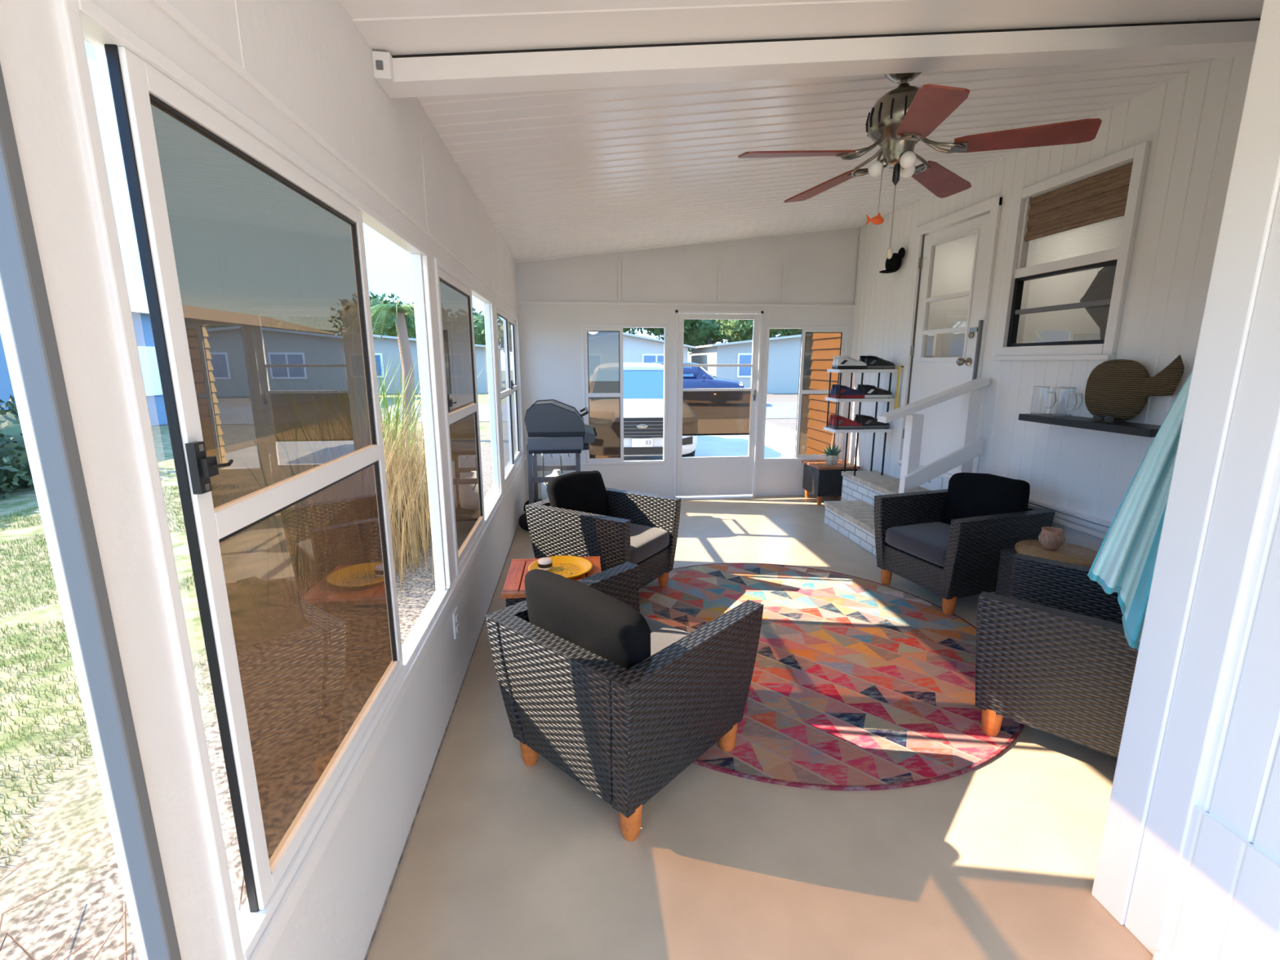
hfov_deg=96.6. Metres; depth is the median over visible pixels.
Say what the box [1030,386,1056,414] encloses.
glass mug
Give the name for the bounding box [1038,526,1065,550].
terracotta cup
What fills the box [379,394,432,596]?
ornamental grass
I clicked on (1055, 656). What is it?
wicker armchair
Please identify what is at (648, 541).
seat cushion
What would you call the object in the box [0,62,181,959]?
frame
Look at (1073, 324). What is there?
wall
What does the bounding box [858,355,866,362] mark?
shoe
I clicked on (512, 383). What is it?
latch
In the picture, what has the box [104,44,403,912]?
window
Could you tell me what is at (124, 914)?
dry brush
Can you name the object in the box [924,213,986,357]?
wall
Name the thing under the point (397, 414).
ornamental grass
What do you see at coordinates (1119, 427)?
floating shelf
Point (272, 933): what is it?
trim
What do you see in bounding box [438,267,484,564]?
window
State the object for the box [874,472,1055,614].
wicker armchair
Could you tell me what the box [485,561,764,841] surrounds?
wicker armchair
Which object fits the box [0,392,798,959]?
lawn
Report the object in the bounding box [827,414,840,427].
shoe
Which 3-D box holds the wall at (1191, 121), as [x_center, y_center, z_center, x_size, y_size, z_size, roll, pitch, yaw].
[2.637,-0.780,3.885,0.070,2.950,5.100,-1,12,-6]
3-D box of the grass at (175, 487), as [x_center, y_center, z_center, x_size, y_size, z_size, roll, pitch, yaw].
[-4.691,0.899,4.028,4.549,0.044,8.548,-1,12,-6]
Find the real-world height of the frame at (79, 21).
1.390 m
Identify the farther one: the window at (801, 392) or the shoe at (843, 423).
the window at (801, 392)
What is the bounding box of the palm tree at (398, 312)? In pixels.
[370,303,415,440]
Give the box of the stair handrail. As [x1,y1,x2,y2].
[877,377,990,493]
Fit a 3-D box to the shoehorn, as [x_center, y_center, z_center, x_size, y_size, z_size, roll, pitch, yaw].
[2.411,-0.840,5.332,0.055,0.440,0.054,-10,15,-40]
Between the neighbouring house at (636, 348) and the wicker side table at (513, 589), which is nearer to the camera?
the wicker side table at (513, 589)
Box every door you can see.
[672,310,763,497]
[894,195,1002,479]
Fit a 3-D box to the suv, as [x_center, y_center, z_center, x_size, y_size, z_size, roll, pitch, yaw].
[-0.151,-1.411,11.062,2.240,1.690,4.663,-1,12,-4]
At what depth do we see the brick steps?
5.17 m
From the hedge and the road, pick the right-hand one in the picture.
the road
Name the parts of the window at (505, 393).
sash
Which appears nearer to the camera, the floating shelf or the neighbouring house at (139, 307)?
the floating shelf
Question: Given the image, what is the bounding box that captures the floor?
[366,494,1153,959]
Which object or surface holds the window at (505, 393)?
in the wall at (311, 55)
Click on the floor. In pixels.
(504, 858)
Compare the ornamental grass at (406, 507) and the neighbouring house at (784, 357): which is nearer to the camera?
the ornamental grass at (406, 507)
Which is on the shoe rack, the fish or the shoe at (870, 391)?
the shoe at (870, 391)
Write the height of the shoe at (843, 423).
0.126 m
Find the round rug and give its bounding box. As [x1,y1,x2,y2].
[639,562,1024,791]
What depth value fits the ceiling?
2.69 m
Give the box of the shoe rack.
[823,368,897,475]
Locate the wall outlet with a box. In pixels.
[452,606,459,639]
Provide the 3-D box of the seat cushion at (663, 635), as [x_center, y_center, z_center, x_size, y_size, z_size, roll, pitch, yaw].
[-0.025,0.724,2.163,0.557,0.133,0.650,10,16,41]
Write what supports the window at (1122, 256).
in the wall at (1191, 121)
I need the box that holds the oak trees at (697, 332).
[368,291,801,355]
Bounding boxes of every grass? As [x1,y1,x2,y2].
[0,484,208,865]
[375,342,485,553]
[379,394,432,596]
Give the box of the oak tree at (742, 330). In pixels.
[715,319,801,342]
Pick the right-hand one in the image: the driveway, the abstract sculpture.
the abstract sculpture
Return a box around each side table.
[500,555,601,607]
[995,539,1097,597]
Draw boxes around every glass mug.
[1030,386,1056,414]
[1048,386,1077,417]
[1055,386,1083,416]
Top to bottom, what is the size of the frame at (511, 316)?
1.390 m
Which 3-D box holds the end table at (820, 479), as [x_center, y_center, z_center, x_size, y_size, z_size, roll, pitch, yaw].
[2.064,0.024,6.238,0.460,0.420,0.460,-1,12,-6]
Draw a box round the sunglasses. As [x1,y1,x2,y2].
[1093,414,1125,423]
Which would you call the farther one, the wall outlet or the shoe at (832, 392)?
the shoe at (832, 392)
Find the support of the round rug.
on the floor
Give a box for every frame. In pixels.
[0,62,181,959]
[53,0,451,959]
[434,257,502,576]
[494,302,524,490]
[580,324,667,464]
[760,325,848,461]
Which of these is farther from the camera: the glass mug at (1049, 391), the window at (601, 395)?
the window at (601, 395)
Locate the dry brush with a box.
[0,859,244,959]
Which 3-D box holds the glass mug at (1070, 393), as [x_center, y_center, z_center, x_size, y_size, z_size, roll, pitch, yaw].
[2.523,-0.462,3.393,0.085,0.172,0.134,-8,14,-34]
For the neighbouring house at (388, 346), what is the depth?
31.15 m
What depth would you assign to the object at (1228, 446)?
1.32 m
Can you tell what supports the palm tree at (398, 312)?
on the lawn at (68, 848)
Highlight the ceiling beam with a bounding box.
[372,17,1260,98]
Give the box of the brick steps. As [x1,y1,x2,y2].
[823,470,930,556]
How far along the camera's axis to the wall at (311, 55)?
0.90 m
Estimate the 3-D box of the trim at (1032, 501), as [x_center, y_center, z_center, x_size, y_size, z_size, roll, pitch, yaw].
[2.707,0.593,3.037,0.036,0.605,2.680,-1,12,-6]
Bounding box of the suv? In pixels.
[623,362,697,457]
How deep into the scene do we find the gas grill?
4.96 m
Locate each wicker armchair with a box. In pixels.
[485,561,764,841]
[524,470,680,589]
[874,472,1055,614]
[974,552,1137,757]
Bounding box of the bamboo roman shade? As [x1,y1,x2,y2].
[1024,161,1133,241]
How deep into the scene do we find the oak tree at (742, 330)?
41.94 m
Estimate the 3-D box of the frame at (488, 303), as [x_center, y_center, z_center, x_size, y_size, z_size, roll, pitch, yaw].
[-0.952,-0.399,3.278,0.052,1.390,1.630,-1,12,-6]
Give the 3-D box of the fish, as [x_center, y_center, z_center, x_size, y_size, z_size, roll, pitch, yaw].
[2.626,-0.489,3.066,0.090,0.358,0.520,-1,12,-6]
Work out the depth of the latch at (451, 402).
2.51 m
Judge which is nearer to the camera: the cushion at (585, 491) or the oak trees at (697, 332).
the cushion at (585, 491)
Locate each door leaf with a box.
[675,313,759,496]
[902,213,990,475]
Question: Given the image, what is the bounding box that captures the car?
[651,362,743,388]
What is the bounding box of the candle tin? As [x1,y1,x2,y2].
[537,557,552,570]
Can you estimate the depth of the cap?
5.25 m
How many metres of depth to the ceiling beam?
1.84 m
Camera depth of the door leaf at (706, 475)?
6.35 m
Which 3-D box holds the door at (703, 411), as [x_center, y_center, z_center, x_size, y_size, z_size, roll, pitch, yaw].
[0.840,-0.803,6.262,0.950,2.030,0.070,-1,12,-6]
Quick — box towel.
[1087,369,1192,650]
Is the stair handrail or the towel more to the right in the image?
the towel
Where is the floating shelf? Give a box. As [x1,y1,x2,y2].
[1017,413,1160,437]
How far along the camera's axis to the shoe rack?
5.41 m
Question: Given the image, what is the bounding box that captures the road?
[157,401,797,425]
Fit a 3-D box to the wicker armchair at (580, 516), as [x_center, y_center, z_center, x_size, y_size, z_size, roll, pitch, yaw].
[-0.225,0.353,3.747,0.750,0.786,0.700,7,14,31]
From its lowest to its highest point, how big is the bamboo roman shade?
0.270 m
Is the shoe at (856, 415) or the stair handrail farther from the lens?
the shoe at (856, 415)
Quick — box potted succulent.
[822,444,840,464]
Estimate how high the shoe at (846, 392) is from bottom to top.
0.126 m
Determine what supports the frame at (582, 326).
attached to the wall at (821, 266)
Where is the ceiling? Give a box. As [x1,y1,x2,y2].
[340,0,1263,262]
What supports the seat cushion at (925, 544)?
on the wicker armchair at (949, 542)
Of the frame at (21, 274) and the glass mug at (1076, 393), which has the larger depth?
the glass mug at (1076, 393)
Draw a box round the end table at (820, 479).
[801,459,860,505]
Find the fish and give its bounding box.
[1084,354,1184,421]
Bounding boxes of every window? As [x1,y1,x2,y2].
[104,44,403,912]
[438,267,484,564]
[496,307,519,483]
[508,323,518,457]
[583,327,623,462]
[794,328,845,457]
[992,141,1151,359]
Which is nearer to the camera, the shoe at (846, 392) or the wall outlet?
the wall outlet
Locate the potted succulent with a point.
(832, 456)
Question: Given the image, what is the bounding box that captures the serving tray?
[528,555,592,579]
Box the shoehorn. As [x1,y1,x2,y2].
[893,365,903,409]
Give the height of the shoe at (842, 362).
0.126 m
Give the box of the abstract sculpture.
[1080,264,1116,339]
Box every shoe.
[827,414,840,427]
[830,384,835,397]
[831,355,836,368]
[831,415,862,428]
[833,384,864,398]
[835,355,866,368]
[853,413,864,421]
[856,384,864,391]
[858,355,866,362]
[859,415,889,428]
[862,384,892,398]
[864,355,895,368]
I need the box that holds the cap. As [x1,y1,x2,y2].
[879,247,905,273]
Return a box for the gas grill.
[518,399,597,530]
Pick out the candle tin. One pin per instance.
(544, 563)
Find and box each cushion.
[524,568,650,670]
[546,470,610,516]
[630,523,671,564]
[643,616,689,656]
[883,521,950,566]
[938,472,1030,524]
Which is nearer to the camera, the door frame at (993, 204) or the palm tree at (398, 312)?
the door frame at (993, 204)
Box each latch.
[185,441,233,494]
[447,394,456,412]
[511,380,515,389]
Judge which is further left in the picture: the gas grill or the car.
the gas grill
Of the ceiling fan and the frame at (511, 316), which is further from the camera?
the frame at (511, 316)
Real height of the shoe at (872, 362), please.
0.126 m
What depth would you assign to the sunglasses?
3.05 m
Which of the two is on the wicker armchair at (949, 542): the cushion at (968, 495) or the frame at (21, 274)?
the cushion at (968, 495)
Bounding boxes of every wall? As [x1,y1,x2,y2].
[0,0,526,959]
[516,226,860,501]
[843,55,1253,551]
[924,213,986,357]
[1016,215,1124,342]
[1160,448,1279,959]
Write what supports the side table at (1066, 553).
on the floor
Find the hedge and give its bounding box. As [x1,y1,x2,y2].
[0,395,34,499]
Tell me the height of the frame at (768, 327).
1.480 m
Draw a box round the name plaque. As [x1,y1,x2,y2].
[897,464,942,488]
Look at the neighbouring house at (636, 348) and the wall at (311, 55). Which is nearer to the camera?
the wall at (311, 55)
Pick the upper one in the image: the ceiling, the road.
the ceiling
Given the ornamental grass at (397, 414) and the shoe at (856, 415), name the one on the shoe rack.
the shoe at (856, 415)
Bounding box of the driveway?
[484,421,795,509]
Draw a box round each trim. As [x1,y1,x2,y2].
[149,0,526,959]
[517,262,855,307]
[1027,497,1111,538]
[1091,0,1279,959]
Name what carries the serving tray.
on the wicker side table at (513, 589)
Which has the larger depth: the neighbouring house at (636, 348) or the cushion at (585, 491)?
the neighbouring house at (636, 348)
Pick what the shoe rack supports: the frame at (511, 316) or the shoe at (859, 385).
the shoe at (859, 385)
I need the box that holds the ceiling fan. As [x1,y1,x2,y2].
[737,71,1102,258]
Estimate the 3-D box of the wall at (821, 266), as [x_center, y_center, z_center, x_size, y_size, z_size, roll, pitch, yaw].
[0.549,-1.249,6.163,3.770,2.944,0.080,-1,12,-6]
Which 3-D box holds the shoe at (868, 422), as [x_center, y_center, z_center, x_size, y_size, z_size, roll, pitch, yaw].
[2.255,-0.558,5.476,0.288,0.126,0.093,-1,12,-3]
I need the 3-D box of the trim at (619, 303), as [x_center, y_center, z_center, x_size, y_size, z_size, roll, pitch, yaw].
[0.545,-2.038,5.950,3.590,0.425,0.015,-1,12,-6]
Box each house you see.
[0,297,167,426]
[373,334,488,393]
[622,332,696,363]
[691,334,801,393]
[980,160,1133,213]
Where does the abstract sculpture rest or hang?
on the floor

